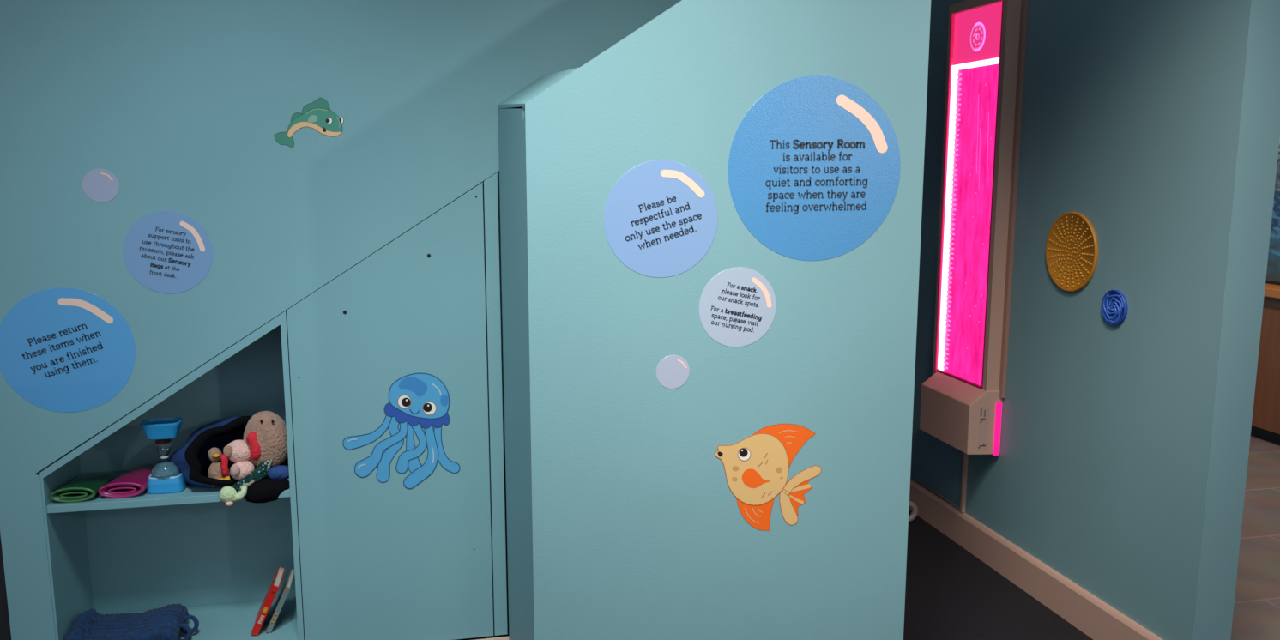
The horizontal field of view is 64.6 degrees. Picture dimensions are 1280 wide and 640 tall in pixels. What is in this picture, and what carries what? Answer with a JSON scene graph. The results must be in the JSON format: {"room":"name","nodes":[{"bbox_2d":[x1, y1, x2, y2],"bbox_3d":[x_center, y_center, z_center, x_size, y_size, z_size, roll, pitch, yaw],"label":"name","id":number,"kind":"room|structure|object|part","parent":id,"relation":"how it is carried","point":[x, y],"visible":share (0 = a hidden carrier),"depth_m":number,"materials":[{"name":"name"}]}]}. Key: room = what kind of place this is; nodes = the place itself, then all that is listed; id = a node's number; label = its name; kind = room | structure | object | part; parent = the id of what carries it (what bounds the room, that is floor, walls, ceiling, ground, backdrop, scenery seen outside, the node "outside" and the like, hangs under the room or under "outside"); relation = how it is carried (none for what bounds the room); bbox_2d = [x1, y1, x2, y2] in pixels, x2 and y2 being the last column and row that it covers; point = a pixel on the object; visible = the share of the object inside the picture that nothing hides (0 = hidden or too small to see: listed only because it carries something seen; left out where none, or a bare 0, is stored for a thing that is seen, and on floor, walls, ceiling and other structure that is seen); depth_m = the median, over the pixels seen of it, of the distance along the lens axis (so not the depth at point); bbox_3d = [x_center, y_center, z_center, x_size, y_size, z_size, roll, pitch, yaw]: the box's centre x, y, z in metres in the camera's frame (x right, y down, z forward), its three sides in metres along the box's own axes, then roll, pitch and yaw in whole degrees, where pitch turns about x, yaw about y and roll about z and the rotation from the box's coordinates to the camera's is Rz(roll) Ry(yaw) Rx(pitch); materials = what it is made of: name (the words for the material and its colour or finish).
{"room":"sensory room","nodes":[
{"label":"sensory room","id":0,"kind":"room"},
{"bbox_2d":[0,0,681,639],"bbox_3d":[-1.252,-0.393,2.307,3.368,2.750,0.080,-2,9,-12],"label":"wall","id":1,"kind":"structure","parent":0,"point":[184,102],"depth_m":2.35,"materials":[{"name":"teal paint"}]},
{"bbox_2d":[0,287,135,412],"bbox_3d":[-1.317,0.070,2.324,0.292,0.292,0.001,-2,9,-12],"label":"sticker","id":2,"kind":"object","parent":1,"relation":"attached to","point":[63,349],"visible":1,"depth_m":2.32,"materials":[{"name":"blue plastic"}]},
{"bbox_2d":[82,169,119,202],"bbox_3d":[-1.218,-0.304,2.287,0.076,0.076,0.001,-2,9,-12],"label":"sticker","id":3,"kind":"object","parent":1,"relation":"attached to","point":[100,185],"visible":1,"depth_m":2.29,"materials":[{"name":"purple plastic"}]},
{"bbox_2d":[123,211,212,293],"bbox_3d":[-1.089,-0.156,2.339,0.192,0.192,0.001,-2,9,-12],"label":"sticker","id":4,"kind":"object","parent":1,"relation":"attached to","point":[165,251],"visible":1,"depth_m":2.34,"materials":[{"name":"blue plastic"}]},
{"bbox_2d":[274,97,344,148],"bbox_3d":[-0.773,-0.460,2.362,0.157,0.118,0.002,-2,9,-12],"label":"sticker","id":5,"kind":"object","parent":1,"relation":"attached to","point":[317,115],"visible":1,"depth_m":2.36,"materials":[{"name":"teal plastic"}]},
{"bbox_2d":[475,636,509,639],"bbox_3d":[-0.590,0.895,2.611,0.504,0.111,0.010,-2,9,-12],"label":"baseboard","id":6,"kind":"structure","parent":1,"relation":"attached to","point":[500,637],"depth_m":2.65,"materials":[{"name":"beige paint"}]},
{"bbox_2d":[298,170,505,451],"bbox_3d":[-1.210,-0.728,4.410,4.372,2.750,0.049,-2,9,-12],"label":"cabinet frame","id":7,"kind":"structure","parent":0,"point":[498,171],"depth_m":4.60,"materials":[{"name":"teal paint"}]},
{"bbox_2d":[497,0,930,639],"bbox_3d":[-0.110,-0.161,3.321,0.805,1.973,2.700,-2,9,-12],"label":"wall","id":8,"kind":"structure","parent":0,"point":[624,521],"depth_m":2.02,"materials":[{"name":"teal paint"}]},
{"bbox_2d":[603,160,718,277],"bbox_3d":[0.041,-0.194,1.948,0.226,0.226,0.001,-2,9,-12],"label":"sticker","id":9,"kind":"object","parent":8,"relation":"attached to","point":[661,217],"visible":1,"depth_m":1.95,"materials":[{"name":"blue plastic"}]},
{"bbox_2d":[656,355,689,388],"bbox_3d":[0.065,0.103,2.001,0.068,0.068,0.001,-2,9,-12],"label":"sticker","id":10,"kind":"object","parent":8,"relation":"attached to","point":[673,371],"visible":1,"depth_m":2.00,"materials":[{"name":"purple plastic"}]},
{"bbox_2d":[699,266,776,347],"bbox_3d":[0.194,-0.025,2.010,0.160,0.160,0.001,-2,9,-12],"label":"sticker","id":11,"kind":"object","parent":8,"relation":"attached to","point":[738,305],"visible":1,"depth_m":2.01,"materials":[{"name":"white plastic"}]},
{"bbox_2d":[714,423,821,531],"bbox_3d":[0.264,0.325,2.081,0.232,0.228,0.002,-2,9,-12],"label":"sticker","id":12,"kind":"object","parent":8,"relation":"attached to","point":[756,467],"visible":1,"depth_m":2.08,"materials":[{"name":"orange plastic"}]},
{"bbox_2d":[728,75,900,260],"bbox_3d":[0.348,-0.297,2.001,0.362,0.362,0.001,-2,9,-12],"label":"sticker","id":13,"kind":"object","parent":8,"relation":"attached to","point":[814,164],"visible":1,"depth_m":2.00,"materials":[{"name":"blue plastic"}]},
{"bbox_2d":[503,451,1092,639],"bbox_3d":[-0.687,1.122,1.632,4.480,0.030,6.300,-2,9,-12],"label":"floor","id":14,"kind":"structure","parent":0,"point":[950,594],"depth_m":3.13,"materials":[{"name":"black carpet"}]},
{"bbox_2d":[38,172,507,639],"bbox_3d":[-0.907,0.287,2.596,1.088,1.317,0.278,-2,9,-12],"label":"cabinet","id":15,"kind":"object","parent":14,"relation":"on","point":[370,558],"visible":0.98,"depth_m":2.55,"materials":[{"name":"teal paint"}]},
{"bbox_3d":[-1.431,0.653,2.542,0.017,0.611,0.243,-2,9,-12],"label":"panel","id":16,"kind":"part","parent":15,"relation":"part of","materials":[{"name":"teal paint"}]},
{"bbox_2d":[49,473,114,502],"bbox_3d":[-1.354,0.402,2.466,0.105,0.037,0.154,-2,9,-12],"label":"fidget sleeve","id":17,"kind":"object","parent":15,"relation":"on","point":[86,487],"visible":0.98,"depth_m":2.41,"materials":[{"name":"green fabric"}]},
{"bbox_2d":[98,464,156,498],"bbox_3d":[-1.257,0.393,2.518,0.115,0.039,0.194,-2,9,-12],"label":"fidget sleeve","id":18,"kind":"object","parent":15,"relation":"on","point":[133,482],"visible":0.95,"depth_m":2.44,"materials":[{"name":"pink fabric"}]},
{"bbox_2d":[63,603,199,639],"bbox_3d":[-1.264,0.768,2.535,0.297,0.079,0.159,-2,9,-12],"label":"knitted blanket","id":19,"kind":"object","parent":15,"relation":"on","point":[164,623],"visible":1,"depth_m":2.51,"materials":[{"name":"blue fabric"}]},
{"bbox_2d":[140,416,186,494],"bbox_3d":[-1.162,0.331,2.473,0.090,0.174,0.065,-2,9,-12],"label":"timer","id":20,"kind":"object","parent":15,"relation":"in","point":[166,477],"visible":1,"depth_m":2.46,"materials":[{"name":"blue plastic"}]},
{"bbox_3d":[-1.162,0.333,2.473,0.063,0.094,0.063,-2,9,-12],"label":"glass bulb","id":21,"kind":"part","parent":20,"relation":"part of","materials":[{"name":"clear glass"}]},
{"bbox_2d":[46,464,289,513],"bbox_3d":[-1.154,0.416,2.557,0.544,0.018,0.262,-2,9,-12],"label":"shelf","id":22,"kind":"object","parent":15,"relation":"attached to","point":[191,493],"depth_m":2.44,"materials":[{"name":"teal paint"}]},
{"bbox_3d":[-1.123,0.476,2.445,0.563,0.992,0.021,-2,9,-12],"label":"frame","id":23,"kind":"part","parent":15,"relation":"part of","materials":[{"name":"teal paint"}]},
{"bbox_3d":[-1.186,0.432,2.695,0.574,0.999,0.011,-2,9,-12],"label":"panel","id":24,"kind":"part","parent":15,"relation":"part of","materials":[{"name":"teal paint"}]},
{"bbox_2d":[107,597,298,639],"bbox_3d":[-1.154,0.802,2.618,0.544,0.018,0.262,-2,9,-12],"label":"shelf","id":25,"kind":"object","parent":15,"relation":"attached to","point":[220,618],"depth_m":2.67,"materials":[{"name":"teal paint"}]},
{"bbox_2d":[169,416,289,503],"bbox_3d":[-1.030,0.337,2.560,0.312,0.203,0.276,-2,9,-12],"label":"cloth bag","id":26,"kind":"object","parent":15,"relation":"on","point":[192,460],"visible":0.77,"depth_m":2.48,"materials":[{"name":"blue"}]},
{"bbox_2d":[207,447,229,486],"bbox_3d":[-1.036,0.363,2.493,0.056,0.096,0.056,-2,9,-12],"label":"puppet","id":27,"kind":"object","parent":26,"relation":"in","point":[218,470],"visible":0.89,"depth_m":2.48,"materials":[{"name":"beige fabric"}]},
{"bbox_2d":[219,485,247,506],"bbox_3d":[-0.983,0.424,2.448,0.062,0.047,0.032,-2,9,-12],"label":"puppet","id":28,"kind":"object","parent":26,"relation":"in","point":[227,494],"visible":1,"depth_m":2.44,"materials":[{"name":"green fabric"}]},
{"bbox_2d":[223,431,260,480],"bbox_3d":[-0.975,0.334,2.494,0.092,0.126,0.073,-2,9,-12],"label":"puppet","id":29,"kind":"object","parent":26,"relation":"in","point":[237,451],"visible":0.94,"depth_m":2.48,"materials":[{"name":"pink fabric"}]},
{"bbox_2d":[230,457,272,492],"bbox_3d":[-0.950,0.374,2.487,0.115,0.095,0.042,-9,12,-43],"label":"puppet","id":30,"kind":"object","parent":26,"relation":"in","point":[260,472],"visible":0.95,"depth_m":2.48,"materials":[{"name":"teal fabric"}]},
{"bbox_2d":[243,410,288,468],"bbox_3d":[-0.930,0.301,2.526,0.112,0.150,0.090,-2,9,-12],"label":"plush toy","id":31,"kind":"object","parent":26,"relation":"in","point":[270,429],"visible":0.78,"depth_m":2.49,"materials":[{"name":"beige fabric"}]},
{"bbox_2d":[250,565,285,635],"bbox_3d":[-0.962,0.725,2.622,0.075,0.132,0.130,-2,9,-12],"label":"picture book","id":32,"kind":"object","parent":15,"relation":"on","point":[275,583],"visible":1,"depth_m":2.56,"materials":[{"name":"red paper"}]},
{"bbox_2d":[265,567,294,633],"bbox_3d":[-0.935,0.728,2.639,0.066,0.121,0.130,-2,9,-12],"label":"picture book","id":33,"kind":"object","parent":15,"relation":"on","point":[286,586],"visible":0.98,"depth_m":2.58,"materials":[{"name":"grey paper"}]},
{"bbox_3d":[-0.616,0.253,2.522,0.471,1.179,0.018,-2,9,-12],"label":"access panel","id":34,"kind":"part","parent":15,"relation":"part of","materials":[{"name":"teal paint"}]},
{"bbox_2d":[342,372,460,489],"bbox_3d":[-0.594,0.279,2.520,0.284,0.298,0.003,-2,9,-12],"label":"sticker","id":35,"kind":"object","parent":15,"relation":"attached to","point":[416,401],"visible":1,"depth_m":2.52,"materials":[{"name":"blue plastic"}]},
{"bbox_2d":[908,501,917,522],"bbox_3d":[1.001,0.719,3.793,0.084,0.085,0.023,-2,9,-12],"label":"ring","id":36,"kind":"object","parent":14,"relation":"on","point":[912,516],"visible":0.39,"depth_m":3.79,"materials":[{"name":"grey plastic"}]},
{"bbox_2d":[910,0,1279,639],"bbox_3d":[1.155,-0.598,3.595,0.112,2.750,2.585,-2,9,-12],"label":"wall","id":37,"kind":"structure","parent":0,"point":[1120,467],"depth_m":2.69,"materials":[{"name":"teal paint"}]},
{"bbox_2d":[960,452,968,513],"bbox_3d":[1.138,0.547,3.555,0.014,0.267,0.018,-2,9,-12],"label":"cable trunking","id":38,"kind":"object","parent":37,"relation":"attached to","point":[964,463],"visible":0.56,"depth_m":3.55,"materials":[{"name":"beige paint"}]},
{"bbox_2d":[919,0,1028,455],"bbox_3d":[1.093,-0.311,3.381,0.120,1.480,0.372,-2,9,-12],"label":"light panel","id":39,"kind":"object","parent":37,"relation":"attached to","point":[962,401],"visible":1,"depth_m":3.33,"materials":[{"name":"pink plastic"}]},
{"bbox_3d":[1.117,-0.312,3.396,0.034,1.044,0.307,-2,9,-12],"label":"lit panel","id":40,"kind":"part","parent":39,"relation":"part of","materials":[{"name":"pink plastic"}]},
{"bbox_3d":[1.117,-0.929,3.297,0.034,0.169,0.307,-2,9,-12],"label":"header panel","id":41,"kind":"part","parent":39,"relation":"part of","materials":[{"name":"pink plastic"}]},
{"bbox_3d":[1.125,0.356,3.314,0.036,0.149,0.001,-2,9,-12],"label":"label plate","id":42,"kind":"part","parent":39,"relation":"part of","materials":[{"name":"beige"}]},
{"bbox_2d":[908,478,1163,639],"bbox_3d":[1.091,0.705,3.788,0.018,0.117,2.585,-2,9,-12],"label":"baseboard","id":43,"kind":"structure","parent":37,"relation":"attached to","point":[1095,618],"depth_m":3.17,"materials":[{"name":"beige paint"}]},
{"bbox_2d":[910,476,959,510],"bbox_3d":[0.998,0.573,4.205,0.009,0.015,1.280,-2,9,-12],"label":"cable","id":44,"kind":"object","parent":43,"relation":"on","point":[911,477],"visible":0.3,"depth_m":3.75,"materials":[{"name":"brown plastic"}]},
{"bbox_2d":[1045,211,1098,292],"bbox_3d":[1.250,-0.198,2.938,0.010,0.234,0.234,-2,9,-12],"label":"disc","id":45,"kind":"object","parent":37,"relation":"attached to","point":[1071,245],"visible":1,"depth_m":2.93,"materials":[{"name":"orange plastic"}]},
{"bbox_2d":[1100,289,1127,325],"bbox_3d":[1.294,-0.034,2.763,0.011,0.098,0.098,-2,9,-12],"label":"disc","id":46,"kind":"object","parent":37,"relation":"attached to","point":[1113,306],"visible":1,"depth_m":2.76,"materials":[{"name":"blue plastic"}]},
{"bbox_2d":[1230,434,1279,639],"bbox_3d":[2.829,0.782,3.767,3.320,0.030,9.000,-2,9,-12],"label":"floor tile","id":47,"kind":"structure","parent":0,"point":[1256,614],"depth_m":3.53,"materials":[{"name":"beige tile"}]},
{"bbox_2d":[1250,283,1279,443],"bbox_3d":[3.226,0.145,5.311,0.670,0.742,2.840,-2,9,-12],"label":"counter","id":48,"kind":"object","parent":47,"relation":"on","point":[1265,421],"depth_m":4.84,"materials":[{"name":"brown wood"}]},
{"bbox_3d":[2.913,-0.146,5.194,0.006,0.045,2.800,-2,9,-12],"label":"shadow rail","id":49,"kind":"part","parent":48,"relation":"part of","materials":[{"name":"brown wood"}]},
{"bbox_2d":[1264,283,1279,298],"bbox_3d":[3.226,-0.201,5.256,0.670,0.042,2.840,-2,9,-12],"label":"countertop","id":50,"kind":"structure","parent":48,"relation":"on","point":[1270,290],"depth_m":4.80,"materials":[{"name":"orange wood"}]},
{"bbox_2d":[1265,138,1279,284],"bbox_3d":[3.057,-0.639,5.148,0.026,0.857,2.700,-2,9,-12],"label":"mural","id":51,"kind":"object","parent":48,"relation":"on","point":[1273,263],"visible":0.02,"depth_m":4.94,"materials":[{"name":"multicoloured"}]},
{"bbox_3d":[3.047,-0.223,5.212,0.006,0.014,2.700,-2,9,-12],"label":"frame rail","id":52,"kind":"part","parent":51,"relation":"part of","materials":[{"name":"black wood"}]}
]}

